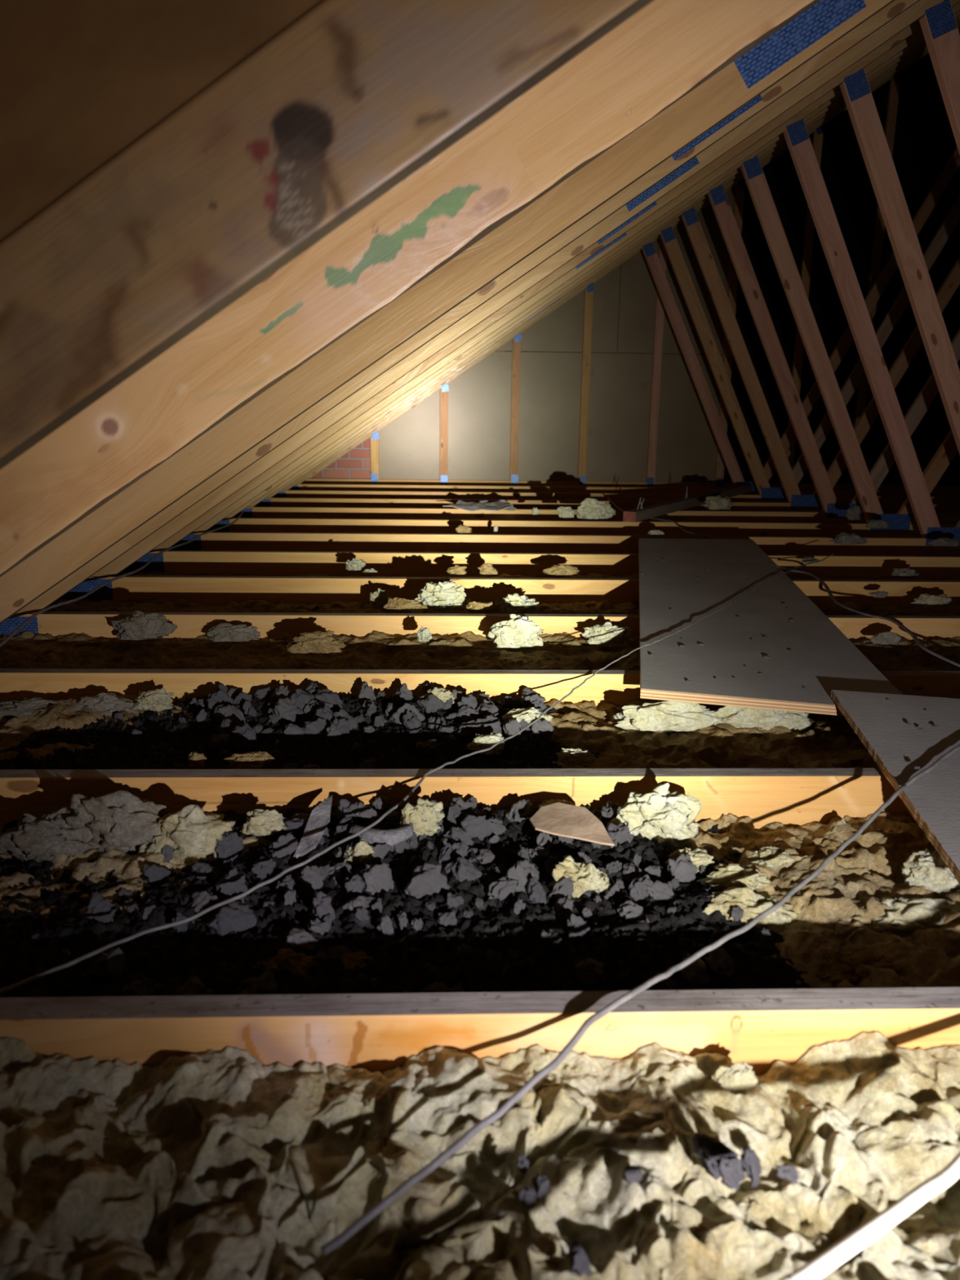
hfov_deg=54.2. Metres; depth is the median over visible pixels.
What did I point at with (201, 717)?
lump
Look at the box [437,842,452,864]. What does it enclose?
lump
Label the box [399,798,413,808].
lump
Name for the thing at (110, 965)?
lump
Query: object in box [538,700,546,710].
lump
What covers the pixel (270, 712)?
lump
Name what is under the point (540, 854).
lump
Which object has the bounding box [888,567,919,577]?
tuft
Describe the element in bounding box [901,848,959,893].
tuft
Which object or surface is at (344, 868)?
lump
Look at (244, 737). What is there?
lump
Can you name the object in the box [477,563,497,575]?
tuft
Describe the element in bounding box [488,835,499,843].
lump
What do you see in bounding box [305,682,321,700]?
lump
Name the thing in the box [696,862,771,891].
tuft
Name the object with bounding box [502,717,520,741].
lump
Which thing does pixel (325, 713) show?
lump
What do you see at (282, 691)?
lump
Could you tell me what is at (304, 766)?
lump
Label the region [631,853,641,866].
lump
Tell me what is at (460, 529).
tuft
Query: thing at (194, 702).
lump
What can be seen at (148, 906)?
lump
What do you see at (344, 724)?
lump
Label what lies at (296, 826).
lump
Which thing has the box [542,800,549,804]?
lump
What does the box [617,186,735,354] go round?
sheet
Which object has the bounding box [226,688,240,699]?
lump
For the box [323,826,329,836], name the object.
lump
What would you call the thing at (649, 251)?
roof truss
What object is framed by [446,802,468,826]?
lump
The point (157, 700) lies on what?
tuft
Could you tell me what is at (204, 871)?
lump
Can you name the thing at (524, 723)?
lump
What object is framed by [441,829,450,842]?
lump
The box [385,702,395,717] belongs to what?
lump
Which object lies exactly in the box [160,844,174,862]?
lump
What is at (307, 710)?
lump
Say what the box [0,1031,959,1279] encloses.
quilt
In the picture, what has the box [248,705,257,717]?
lump
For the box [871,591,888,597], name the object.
tuft
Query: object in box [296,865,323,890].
lump
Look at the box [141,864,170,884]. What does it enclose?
lump
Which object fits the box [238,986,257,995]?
lump
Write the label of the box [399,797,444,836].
tuft
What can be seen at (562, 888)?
lump
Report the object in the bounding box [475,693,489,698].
lump
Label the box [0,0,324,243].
decking
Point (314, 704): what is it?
lump
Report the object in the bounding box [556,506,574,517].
tuft
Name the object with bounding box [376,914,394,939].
lump
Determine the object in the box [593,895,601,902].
lump
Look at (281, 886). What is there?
lump
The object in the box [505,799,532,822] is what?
lump
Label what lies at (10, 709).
tuft
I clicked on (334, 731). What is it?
lump
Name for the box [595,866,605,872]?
lump
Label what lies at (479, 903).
lump
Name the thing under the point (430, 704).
lump
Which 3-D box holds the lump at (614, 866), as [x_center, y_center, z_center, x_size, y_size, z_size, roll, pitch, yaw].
[0.187,0.317,1.300,0.021,0.027,0.028,13,18,41]
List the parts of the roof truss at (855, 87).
nail plate, nail plate, nail plate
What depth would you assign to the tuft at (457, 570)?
3.37 m
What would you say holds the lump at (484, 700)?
on the bed at (394, 747)
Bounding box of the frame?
[300,30,959,490]
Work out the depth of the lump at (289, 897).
1.20 m
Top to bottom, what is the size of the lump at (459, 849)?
0.032 m
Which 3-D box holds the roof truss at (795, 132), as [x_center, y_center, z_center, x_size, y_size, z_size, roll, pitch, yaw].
[4.452,-2.396,4.121,12.139,4.138,0.038,0,14,-2]
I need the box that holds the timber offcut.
[622,484,752,522]
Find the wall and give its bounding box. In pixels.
[311,31,959,484]
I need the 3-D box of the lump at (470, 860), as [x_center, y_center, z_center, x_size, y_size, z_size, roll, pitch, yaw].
[-0.013,0.310,1.304,0.015,0.015,0.017,2,14,5]
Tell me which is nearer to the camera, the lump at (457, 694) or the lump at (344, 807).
the lump at (344, 807)
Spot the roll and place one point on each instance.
(373, 837)
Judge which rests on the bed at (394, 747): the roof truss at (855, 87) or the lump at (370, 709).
the lump at (370, 709)
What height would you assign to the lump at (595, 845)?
0.026 m
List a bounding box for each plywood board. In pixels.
[638,537,903,715]
[831,689,959,884]
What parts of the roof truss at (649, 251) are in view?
nail plate, nail plate, nail plate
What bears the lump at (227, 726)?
on the bed at (394, 747)
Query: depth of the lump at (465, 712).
1.91 m
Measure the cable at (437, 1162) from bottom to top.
0.081 m
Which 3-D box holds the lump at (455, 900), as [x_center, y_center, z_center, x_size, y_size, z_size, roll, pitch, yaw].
[-0.032,0.338,1.210,0.023,0.029,0.021,2,14,4]
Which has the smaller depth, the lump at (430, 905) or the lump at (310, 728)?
the lump at (430, 905)
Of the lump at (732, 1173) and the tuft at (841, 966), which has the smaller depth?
the lump at (732, 1173)
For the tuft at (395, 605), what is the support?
on the quilt at (182, 604)
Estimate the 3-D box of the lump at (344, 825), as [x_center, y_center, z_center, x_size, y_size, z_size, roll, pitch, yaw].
[-0.199,0.276,1.372,0.032,0.043,0.023,7,15,24]
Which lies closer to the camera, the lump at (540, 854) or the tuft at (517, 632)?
the lump at (540, 854)
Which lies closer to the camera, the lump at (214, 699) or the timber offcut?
the lump at (214, 699)
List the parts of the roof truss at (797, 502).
nail plate, nail plate, nail plate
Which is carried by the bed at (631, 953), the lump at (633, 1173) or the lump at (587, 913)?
the lump at (587, 913)
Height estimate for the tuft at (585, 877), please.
0.069 m
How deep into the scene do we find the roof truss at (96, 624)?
2.59 m
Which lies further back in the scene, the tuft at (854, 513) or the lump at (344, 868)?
the tuft at (854, 513)
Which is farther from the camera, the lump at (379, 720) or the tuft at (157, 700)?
the tuft at (157, 700)
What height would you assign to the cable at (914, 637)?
0.032 m
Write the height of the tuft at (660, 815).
0.095 m
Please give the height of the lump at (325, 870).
0.020 m
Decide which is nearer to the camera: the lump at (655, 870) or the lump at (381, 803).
the lump at (655, 870)
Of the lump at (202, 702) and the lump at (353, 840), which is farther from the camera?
the lump at (202, 702)
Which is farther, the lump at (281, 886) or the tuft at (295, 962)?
the lump at (281, 886)
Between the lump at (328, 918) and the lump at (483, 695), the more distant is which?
the lump at (483, 695)
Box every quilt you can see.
[0,630,959,671]
[0,693,879,769]
[0,811,959,988]
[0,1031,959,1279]
[45,596,959,615]
[115,570,959,580]
[249,550,942,555]
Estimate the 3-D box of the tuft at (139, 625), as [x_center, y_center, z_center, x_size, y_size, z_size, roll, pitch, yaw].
[-0.908,-0.041,2.530,0.180,0.077,0.053,1,14,1]
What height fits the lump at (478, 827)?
0.047 m
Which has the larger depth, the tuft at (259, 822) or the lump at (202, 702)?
the lump at (202, 702)
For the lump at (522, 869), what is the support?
on the bed at (631, 953)
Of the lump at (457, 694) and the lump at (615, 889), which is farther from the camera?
the lump at (457, 694)
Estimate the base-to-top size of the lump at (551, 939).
0.035 m
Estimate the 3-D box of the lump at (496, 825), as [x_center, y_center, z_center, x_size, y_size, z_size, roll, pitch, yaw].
[0.022,0.278,1.384,0.037,0.032,0.025,2,14,7]
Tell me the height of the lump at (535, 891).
0.039 m
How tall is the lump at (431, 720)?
0.027 m
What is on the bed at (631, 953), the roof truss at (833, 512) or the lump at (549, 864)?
the lump at (549, 864)
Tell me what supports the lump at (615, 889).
on the bed at (631, 953)
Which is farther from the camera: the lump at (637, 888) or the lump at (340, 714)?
the lump at (340, 714)
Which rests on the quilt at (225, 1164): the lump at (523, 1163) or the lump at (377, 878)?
the lump at (523, 1163)
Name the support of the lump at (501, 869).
on the bed at (631, 953)
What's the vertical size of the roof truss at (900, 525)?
4.138 m
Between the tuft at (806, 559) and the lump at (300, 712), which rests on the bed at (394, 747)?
the lump at (300, 712)
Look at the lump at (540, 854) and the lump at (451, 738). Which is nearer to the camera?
the lump at (540, 854)
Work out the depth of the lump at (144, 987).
1.01 m
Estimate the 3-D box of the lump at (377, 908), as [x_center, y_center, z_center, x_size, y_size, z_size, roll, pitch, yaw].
[-0.130,0.344,1.197,0.016,0.026,0.020,8,16,28]
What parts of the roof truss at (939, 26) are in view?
nail plate, nail plate, nail plate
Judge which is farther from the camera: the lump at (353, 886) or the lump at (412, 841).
the lump at (412, 841)
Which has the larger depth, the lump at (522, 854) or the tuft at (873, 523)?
the tuft at (873, 523)
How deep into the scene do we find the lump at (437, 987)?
1.02 m
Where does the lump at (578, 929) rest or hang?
on the bed at (631, 953)
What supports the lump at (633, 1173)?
on the quilt at (225, 1164)
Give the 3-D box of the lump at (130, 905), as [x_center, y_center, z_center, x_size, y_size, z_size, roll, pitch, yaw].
[-0.443,0.340,1.194,0.020,0.022,0.020,0,14,-3]
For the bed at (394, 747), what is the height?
0.070 m
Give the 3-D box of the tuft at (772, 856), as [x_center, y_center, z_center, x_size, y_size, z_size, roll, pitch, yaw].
[0.410,0.304,1.325,0.060,0.022,0.039,-4,14,-17]
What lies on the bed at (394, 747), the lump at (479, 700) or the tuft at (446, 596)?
the lump at (479, 700)
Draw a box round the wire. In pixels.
[768,553,834,568]
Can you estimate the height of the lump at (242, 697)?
0.038 m
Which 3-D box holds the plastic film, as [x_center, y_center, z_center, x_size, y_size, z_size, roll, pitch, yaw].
[-0.009,-0.813,5.655,0.432,0.041,0.434,0,14,-2]
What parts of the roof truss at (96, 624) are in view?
nail plate, nail plate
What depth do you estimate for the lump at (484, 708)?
1.92 m
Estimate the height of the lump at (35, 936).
0.014 m
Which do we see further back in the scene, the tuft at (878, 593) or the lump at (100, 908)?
the tuft at (878, 593)
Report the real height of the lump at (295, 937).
0.025 m
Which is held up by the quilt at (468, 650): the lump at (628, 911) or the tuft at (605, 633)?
the tuft at (605, 633)
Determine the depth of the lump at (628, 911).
1.18 m
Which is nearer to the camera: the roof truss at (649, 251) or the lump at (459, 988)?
the lump at (459, 988)
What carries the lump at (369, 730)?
on the bed at (394, 747)
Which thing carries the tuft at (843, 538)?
on the quilt at (250, 550)
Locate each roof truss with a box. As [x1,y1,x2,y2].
[0,0,912,831]
[0,0,959,643]
[0,0,959,709]
[0,0,959,1075]
[50,0,959,606]
[116,0,959,579]
[169,1,959,555]
[205,10,959,537]
[232,15,959,524]
[254,20,959,512]
[272,23,959,503]
[288,27,959,496]
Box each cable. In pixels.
[0,511,243,647]
[0,568,797,993]
[320,744,959,1255]
[607,497,706,537]
[779,1151,959,1279]
[790,569,959,666]
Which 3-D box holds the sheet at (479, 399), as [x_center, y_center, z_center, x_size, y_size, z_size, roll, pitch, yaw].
[-0.004,-1.846,7.818,1.740,1.075,0.008,0,14,-2]
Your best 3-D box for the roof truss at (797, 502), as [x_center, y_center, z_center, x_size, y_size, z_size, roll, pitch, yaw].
[4.385,-2.821,5.869,12.139,4.138,0.038,0,14,-2]
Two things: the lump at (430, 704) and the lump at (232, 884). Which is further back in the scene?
the lump at (430, 704)
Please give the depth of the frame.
7.77 m
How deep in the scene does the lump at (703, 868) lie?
1.31 m
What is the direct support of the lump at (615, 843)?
on the bed at (631, 953)
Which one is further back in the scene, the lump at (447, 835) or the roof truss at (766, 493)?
the roof truss at (766, 493)
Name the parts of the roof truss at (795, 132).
nail plate, nail plate, nail plate, nail plate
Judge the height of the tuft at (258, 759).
0.027 m
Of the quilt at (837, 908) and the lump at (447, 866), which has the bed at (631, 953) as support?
the lump at (447, 866)
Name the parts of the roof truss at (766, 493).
nail plate, nail plate, nail plate, nail plate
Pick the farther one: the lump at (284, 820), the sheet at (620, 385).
the sheet at (620, 385)
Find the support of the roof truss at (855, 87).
on the floor
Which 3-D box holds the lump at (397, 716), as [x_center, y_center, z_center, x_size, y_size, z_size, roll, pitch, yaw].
[-0.147,0.154,1.897,0.064,0.067,0.046,-6,15,-27]
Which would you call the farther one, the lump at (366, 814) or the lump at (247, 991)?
the lump at (366, 814)
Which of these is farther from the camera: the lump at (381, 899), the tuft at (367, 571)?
the tuft at (367, 571)
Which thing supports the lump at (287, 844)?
on the bed at (631, 953)
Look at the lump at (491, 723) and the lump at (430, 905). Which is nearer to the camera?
the lump at (430, 905)
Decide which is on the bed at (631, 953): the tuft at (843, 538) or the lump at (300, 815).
the lump at (300, 815)
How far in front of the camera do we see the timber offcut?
5.57 m
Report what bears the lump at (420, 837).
on the bed at (631, 953)
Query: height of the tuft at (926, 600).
0.041 m
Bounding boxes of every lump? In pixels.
[30,933,41,940]
[81,891,116,924]
[90,946,128,983]
[112,878,123,886]
[113,712,124,719]
[118,888,136,904]
[121,977,155,995]
[124,898,139,915]
[130,728,142,737]
[139,898,155,920]
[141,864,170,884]
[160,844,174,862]
[172,911,188,933]
[175,975,212,995]
[178,716,186,724]
[186,890,217,911]
[189,697,198,706]
[191,862,218,881]
[195,708,207,724]
[197,698,207,706]
[205,688,233,711]
[208,732,232,755]
[208,900,257,936]
[213,703,231,724]
[214,684,228,693]
[215,831,244,864]
[215,867,248,897]
[217,717,235,741]
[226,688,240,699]
[226,704,245,726]
[231,723,257,752]
[233,692,252,707]
[234,970,277,995]
[235,896,248,903]
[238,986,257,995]
[242,700,251,715]
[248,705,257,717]
[251,856,275,879]
[253,686,275,700]
[253,723,262,736]
[261,727,273,735]
[262,817,288,840]
[262,900,275,906]
[266,706,274,715]
[267,700,275,708]
[268,713,279,724]
[268,833,299,858]
[269,684,291,706]
[271,697,297,722]
[275,880,288,893]
[280,874,295,890]
[281,889,297,906]
[284,723,305,737]
[284,817,308,836]
[284,927,318,952]
[290,688,315,711]
[290,813,310,819]
[296,707,303,715]
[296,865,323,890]
[301,717,326,737]
[302,682,319,690]
[302,763,319,768]
[303,704,312,716]
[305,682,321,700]
[307,917,329,936]
[308,699,333,713]
[309,891,335,920]
[311,705,334,729]
[314,688,342,710]
[318,836,324,845]
[318,863,330,879]
[320,913,333,929]
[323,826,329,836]
[326,721,342,743]
[328,862,352,876]
[331,870,342,885]
[332,716,350,736]
[333,708,357,730]
[333,813,354,837]
[334,845,344,861]
[335,799,358,822]
[342,842,355,859]
[342,895,365,914]
[343,874,364,899]
[346,823,358,844]
[351,801,379,823]
[352,714,364,722]
[355,907,368,920]
[358,681,376,704]
[358,759,376,768]
[359,862,393,897]
[361,699,374,707]
[362,895,375,911]
[363,724,375,735]
[364,702,377,717]
[366,843,391,864]
[370,795,391,813]
[371,901,382,916]
[373,715,384,727]
[375,897,383,904]
[376,691,385,699]
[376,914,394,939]
[384,810,399,822]
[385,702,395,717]
[389,710,397,722]
[389,839,408,854]
[391,702,425,725]
[395,683,413,702]
[397,910,408,931]
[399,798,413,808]
[401,819,413,830]
[402,709,422,735]
[404,862,447,900]
[406,831,417,849]
[411,918,422,930]
[415,738,439,755]
[416,693,445,715]
[417,834,426,841]
[421,682,434,695]
[422,982,449,992]
[424,900,435,911]
[426,840,435,849]
[427,715,435,728]
[432,826,444,835]
[435,716,446,728]
[436,910,457,928]
[437,819,445,826]
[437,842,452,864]
[438,722,453,734]
[440,837,448,845]
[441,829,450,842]
[441,883,452,895]
[442,861,456,875]
[443,697,453,710]
[443,796,474,817]
[445,712,457,720]
[445,734,458,742]
[445,892,463,910]
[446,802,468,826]
[448,826,473,848]
[449,982,463,992]
[450,856,482,882]
[451,840,468,857]
[452,688,466,708]
[454,720,479,737]
[456,704,479,723]
[457,693,478,709]
[459,814,493,840]
[463,910,473,918]
[466,795,477,809]
[466,857,475,864]
[467,847,479,854]
[469,809,479,817]
[474,713,502,736]
[474,897,484,908]
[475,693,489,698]
[475,702,498,718]
[475,848,494,864]
[476,696,490,703]
[477,698,494,706]
[481,873,490,880]
[482,806,491,813]
[487,875,518,901]
[488,816,506,835]
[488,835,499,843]
[494,862,508,877]
[502,696,512,707]
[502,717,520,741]
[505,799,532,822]
[505,858,539,893]
[511,697,521,706]
[513,898,527,915]
[516,846,529,862]
[517,1155,528,1174]
[518,1186,536,1208]
[520,687,546,708]
[520,718,531,732]
[525,876,546,904]
[528,700,538,708]
[528,845,550,865]
[529,805,539,817]
[530,719,554,739]
[532,834,538,842]
[532,1173,549,1201]
[536,831,552,850]
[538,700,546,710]
[539,928,561,949]
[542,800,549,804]
[543,855,559,876]
[547,876,573,902]
[554,897,573,921]
[556,835,573,844]
[566,913,590,944]
[568,1240,591,1276]
[574,851,591,863]
[574,958,608,985]
[582,890,594,897]
[582,907,591,922]
[590,842,603,848]
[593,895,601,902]
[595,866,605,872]
[600,800,621,820]
[604,860,622,874]
[604,883,620,899]
[606,822,635,844]
[610,838,618,848]
[615,878,625,888]
[617,899,648,923]
[622,862,639,884]
[624,1165,642,1182]
[628,874,649,901]
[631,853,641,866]
[636,865,644,874]
[644,865,661,876]
[645,879,675,903]
[653,972,675,990]
[665,877,679,889]
[666,851,697,884]
[666,902,676,913]
[683,964,711,989]
[692,1132,738,1179]
[699,865,706,874]
[702,882,710,893]
[704,947,734,978]
[718,1155,746,1189]
[729,905,744,921]
[740,1144,761,1187]
[760,927,771,943]
[776,1164,799,1183]
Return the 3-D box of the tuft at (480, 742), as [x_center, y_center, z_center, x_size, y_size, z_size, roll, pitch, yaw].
[0.011,0.192,1.757,0.074,0.038,0.038,0,14,-2]
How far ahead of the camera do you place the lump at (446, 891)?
1.24 m
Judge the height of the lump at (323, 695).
0.046 m
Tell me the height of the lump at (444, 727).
0.037 m
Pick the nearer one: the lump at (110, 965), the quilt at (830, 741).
the lump at (110, 965)
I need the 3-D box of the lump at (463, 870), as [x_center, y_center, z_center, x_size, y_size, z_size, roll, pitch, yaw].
[-0.017,0.314,1.277,0.046,0.040,0.038,12,18,39]
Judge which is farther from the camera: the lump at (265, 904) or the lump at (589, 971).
the lump at (265, 904)
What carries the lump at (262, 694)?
on the bed at (394, 747)
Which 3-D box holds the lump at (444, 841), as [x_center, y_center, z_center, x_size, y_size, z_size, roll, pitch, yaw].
[-0.051,0.292,1.347,0.015,0.016,0.012,6,15,20]
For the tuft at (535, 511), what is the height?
0.038 m
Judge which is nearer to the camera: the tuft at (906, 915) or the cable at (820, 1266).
the cable at (820, 1266)
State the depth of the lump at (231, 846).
1.31 m
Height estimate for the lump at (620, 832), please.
0.042 m
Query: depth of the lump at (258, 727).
1.84 m
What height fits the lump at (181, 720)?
0.022 m
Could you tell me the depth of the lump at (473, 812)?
1.41 m
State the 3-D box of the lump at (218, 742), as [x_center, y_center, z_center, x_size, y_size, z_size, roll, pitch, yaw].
[-0.486,0.197,1.767,0.042,0.043,0.055,-1,14,-6]
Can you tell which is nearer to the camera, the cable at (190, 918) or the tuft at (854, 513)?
the cable at (190, 918)
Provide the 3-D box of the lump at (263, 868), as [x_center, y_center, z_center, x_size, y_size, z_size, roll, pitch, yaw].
[-0.294,0.315,1.282,0.027,0.040,0.040,11,17,36]
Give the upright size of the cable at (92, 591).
0.019 m
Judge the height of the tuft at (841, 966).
0.036 m
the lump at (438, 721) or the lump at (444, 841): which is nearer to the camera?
the lump at (444, 841)
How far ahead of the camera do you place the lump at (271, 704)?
1.94 m
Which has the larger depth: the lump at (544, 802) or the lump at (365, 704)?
the lump at (365, 704)
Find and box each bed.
[0,693,600,769]
[0,802,812,997]
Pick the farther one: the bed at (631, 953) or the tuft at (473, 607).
the tuft at (473, 607)
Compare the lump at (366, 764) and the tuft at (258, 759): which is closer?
the tuft at (258, 759)
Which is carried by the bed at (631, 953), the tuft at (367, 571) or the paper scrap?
the paper scrap
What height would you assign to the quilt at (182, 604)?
0.041 m
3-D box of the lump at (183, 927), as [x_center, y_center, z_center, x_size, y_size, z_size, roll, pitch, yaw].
[-0.369,0.349,1.158,0.020,0.028,0.018,4,14,15]
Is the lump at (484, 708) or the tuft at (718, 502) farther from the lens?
the tuft at (718, 502)
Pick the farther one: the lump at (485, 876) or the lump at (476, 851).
the lump at (476, 851)
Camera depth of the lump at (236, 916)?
1.15 m
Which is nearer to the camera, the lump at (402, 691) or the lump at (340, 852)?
the lump at (340, 852)
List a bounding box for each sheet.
[378,351,582,480]
[496,264,621,352]
[586,352,723,482]
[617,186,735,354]
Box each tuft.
[0,697,84,719]
[0,806,100,864]
[43,790,166,853]
[76,692,141,715]
[109,610,177,639]
[132,688,173,711]
[137,804,235,859]
[187,751,207,768]
[205,622,260,641]
[222,751,275,768]
[240,808,287,835]
[257,947,320,982]
[284,630,346,653]
[336,951,371,973]
[342,838,374,866]
[345,557,365,570]
[362,568,377,574]
[369,587,388,608]
[380,597,428,613]
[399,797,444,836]
[413,580,468,611]
[416,626,432,641]
[422,687,458,703]
[446,564,466,575]
[454,524,472,533]
[466,601,501,613]
[466,732,505,755]
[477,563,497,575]
[487,613,543,648]
[493,524,497,532]
[493,593,539,613]
[502,706,552,727]
[531,506,539,514]
[537,799,574,809]
[542,564,580,575]
[548,854,610,898]
[555,747,596,765]
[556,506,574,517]
[575,497,613,519]
[580,622,632,645]
[605,782,701,848]
[612,699,722,733]
[646,529,665,538]
[665,847,714,871]
[679,952,706,976]
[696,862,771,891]
[702,886,799,933]
[703,494,733,509]
[710,705,811,733]
[711,1060,758,1095]
[746,845,795,868]
[800,556,819,563]
[813,948,902,984]
[830,532,867,544]
[844,505,862,519]
[866,519,888,528]
[869,631,902,644]
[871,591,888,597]
[871,896,959,937]
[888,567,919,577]
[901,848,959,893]
[910,593,951,607]
[928,537,959,546]
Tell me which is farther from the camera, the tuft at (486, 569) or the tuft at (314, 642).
the tuft at (486, 569)
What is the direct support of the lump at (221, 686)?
on the bed at (394, 747)
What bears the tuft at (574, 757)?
on the quilt at (830, 741)
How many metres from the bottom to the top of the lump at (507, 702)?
0.030 m
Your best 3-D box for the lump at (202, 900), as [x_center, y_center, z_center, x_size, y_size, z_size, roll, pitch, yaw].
[-0.357,0.340,1.203,0.041,0.034,0.032,2,14,4]
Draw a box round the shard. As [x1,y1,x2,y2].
[292,795,332,860]
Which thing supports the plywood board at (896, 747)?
on the plywood board at (822, 660)
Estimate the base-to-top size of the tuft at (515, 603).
0.065 m
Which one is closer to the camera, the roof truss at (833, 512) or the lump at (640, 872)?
the lump at (640, 872)
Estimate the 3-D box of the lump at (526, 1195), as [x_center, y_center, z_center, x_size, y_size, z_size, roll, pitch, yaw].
[0.037,0.432,0.727,0.016,0.014,0.011,8,15,26]
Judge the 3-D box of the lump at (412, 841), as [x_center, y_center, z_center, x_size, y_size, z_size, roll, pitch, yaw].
[-0.098,0.291,1.344,0.019,0.029,0.026,3,14,8]
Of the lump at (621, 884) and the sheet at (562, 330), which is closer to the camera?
the lump at (621, 884)
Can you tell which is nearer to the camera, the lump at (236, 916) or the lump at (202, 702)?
the lump at (236, 916)
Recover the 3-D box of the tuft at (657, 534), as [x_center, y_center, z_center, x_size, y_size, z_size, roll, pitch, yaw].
[0.833,-0.501,4.443,0.089,0.043,0.053,0,14,-2]
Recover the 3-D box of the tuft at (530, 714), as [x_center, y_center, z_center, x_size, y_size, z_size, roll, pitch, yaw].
[0.096,0.154,1.894,0.105,0.035,0.047,0,14,-2]
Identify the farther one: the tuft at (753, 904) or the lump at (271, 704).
the lump at (271, 704)
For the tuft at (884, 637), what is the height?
0.036 m
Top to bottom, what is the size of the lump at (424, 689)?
0.049 m
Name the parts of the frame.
nail plate, nail plate, nail plate, nail plate, nail plate, nail plate, nail plate, nail plate, plate, nail plate, nail plate, nail plate, nail plate, nail plate, nail plate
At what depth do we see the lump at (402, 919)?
1.17 m
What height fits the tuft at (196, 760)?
0.026 m
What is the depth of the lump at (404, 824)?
1.35 m
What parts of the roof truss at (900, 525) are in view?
nail plate, nail plate, nail plate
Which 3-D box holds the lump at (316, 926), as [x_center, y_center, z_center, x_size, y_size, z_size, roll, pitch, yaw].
[-0.198,0.354,1.148,0.028,0.029,0.027,3,14,9]
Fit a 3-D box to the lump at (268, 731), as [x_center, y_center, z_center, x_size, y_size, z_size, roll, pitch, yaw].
[-0.417,0.181,1.844,0.020,0.014,0.021,7,15,22]
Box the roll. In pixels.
[349,824,413,846]
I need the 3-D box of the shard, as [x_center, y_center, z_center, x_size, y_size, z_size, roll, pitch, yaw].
[-0.237,0.272,1.366,0.030,0.046,0.133,3,14,8]
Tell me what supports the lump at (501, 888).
on the bed at (631, 953)
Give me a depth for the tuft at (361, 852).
1.29 m
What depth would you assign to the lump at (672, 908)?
1.21 m
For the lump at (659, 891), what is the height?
0.035 m
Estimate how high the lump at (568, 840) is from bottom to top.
0.047 m
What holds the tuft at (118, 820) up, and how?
on the bed at (631, 953)
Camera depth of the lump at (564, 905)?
1.19 m
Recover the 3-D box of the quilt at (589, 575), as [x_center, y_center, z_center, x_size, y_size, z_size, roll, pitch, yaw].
[0.811,-0.203,3.589,4.500,0.033,0.560,0,14,-2]
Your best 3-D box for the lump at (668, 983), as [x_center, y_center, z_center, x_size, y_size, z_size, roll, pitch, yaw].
[0.208,0.383,1.049,0.022,0.018,0.037,-10,18,-39]
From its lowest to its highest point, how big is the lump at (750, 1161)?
0.026 m
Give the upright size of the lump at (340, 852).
0.024 m
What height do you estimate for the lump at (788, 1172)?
0.017 m
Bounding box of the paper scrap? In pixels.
[529,802,613,845]
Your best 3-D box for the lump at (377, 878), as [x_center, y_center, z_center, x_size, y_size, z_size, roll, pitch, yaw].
[-0.137,0.321,1.247,0.045,0.052,0.043,-3,14,-16]
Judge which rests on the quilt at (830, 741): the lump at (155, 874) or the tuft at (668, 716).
the tuft at (668, 716)
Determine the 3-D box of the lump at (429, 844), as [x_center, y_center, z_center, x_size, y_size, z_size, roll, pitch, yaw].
[-0.069,0.296,1.338,0.016,0.019,0.014,-12,19,-43]
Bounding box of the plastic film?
[442,499,515,511]
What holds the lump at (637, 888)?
on the bed at (631, 953)
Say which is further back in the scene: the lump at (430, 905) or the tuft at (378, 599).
the tuft at (378, 599)
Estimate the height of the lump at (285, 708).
0.051 m
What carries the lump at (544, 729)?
on the bed at (394, 747)
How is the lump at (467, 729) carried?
on the bed at (394, 747)
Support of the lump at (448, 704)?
on the bed at (394, 747)
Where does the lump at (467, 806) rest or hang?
on the bed at (631, 953)
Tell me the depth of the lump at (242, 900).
1.21 m
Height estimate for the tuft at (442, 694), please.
0.038 m
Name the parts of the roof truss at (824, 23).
nail plate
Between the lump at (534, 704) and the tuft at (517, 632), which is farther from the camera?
the tuft at (517, 632)
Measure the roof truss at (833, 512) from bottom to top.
4.138 m
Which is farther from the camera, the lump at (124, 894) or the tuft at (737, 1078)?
the lump at (124, 894)
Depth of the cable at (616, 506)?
4.98 m
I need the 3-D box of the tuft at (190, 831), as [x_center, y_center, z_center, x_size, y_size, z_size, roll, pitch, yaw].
[-0.416,0.272,1.327,0.136,0.083,0.064,0,14,-2]
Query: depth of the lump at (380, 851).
1.30 m
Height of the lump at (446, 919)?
0.022 m
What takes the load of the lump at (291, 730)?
on the bed at (394, 747)
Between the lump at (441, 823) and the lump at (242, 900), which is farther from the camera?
the lump at (441, 823)
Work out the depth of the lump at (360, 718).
1.89 m
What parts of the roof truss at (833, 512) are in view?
nail plate, nail plate, nail plate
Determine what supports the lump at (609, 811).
on the bed at (631, 953)
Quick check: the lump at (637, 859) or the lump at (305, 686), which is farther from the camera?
the lump at (305, 686)
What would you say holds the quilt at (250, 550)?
on the floor
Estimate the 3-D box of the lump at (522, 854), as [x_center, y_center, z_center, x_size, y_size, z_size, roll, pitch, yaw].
[0.060,0.305,1.315,0.017,0.035,0.018,9,16,29]
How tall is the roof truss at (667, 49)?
4.139 m
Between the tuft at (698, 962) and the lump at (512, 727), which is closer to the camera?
the tuft at (698, 962)
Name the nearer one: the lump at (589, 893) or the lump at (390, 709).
the lump at (589, 893)
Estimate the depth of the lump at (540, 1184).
0.73 m
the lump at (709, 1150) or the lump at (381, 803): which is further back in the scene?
the lump at (381, 803)
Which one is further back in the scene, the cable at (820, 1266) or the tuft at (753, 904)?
the tuft at (753, 904)

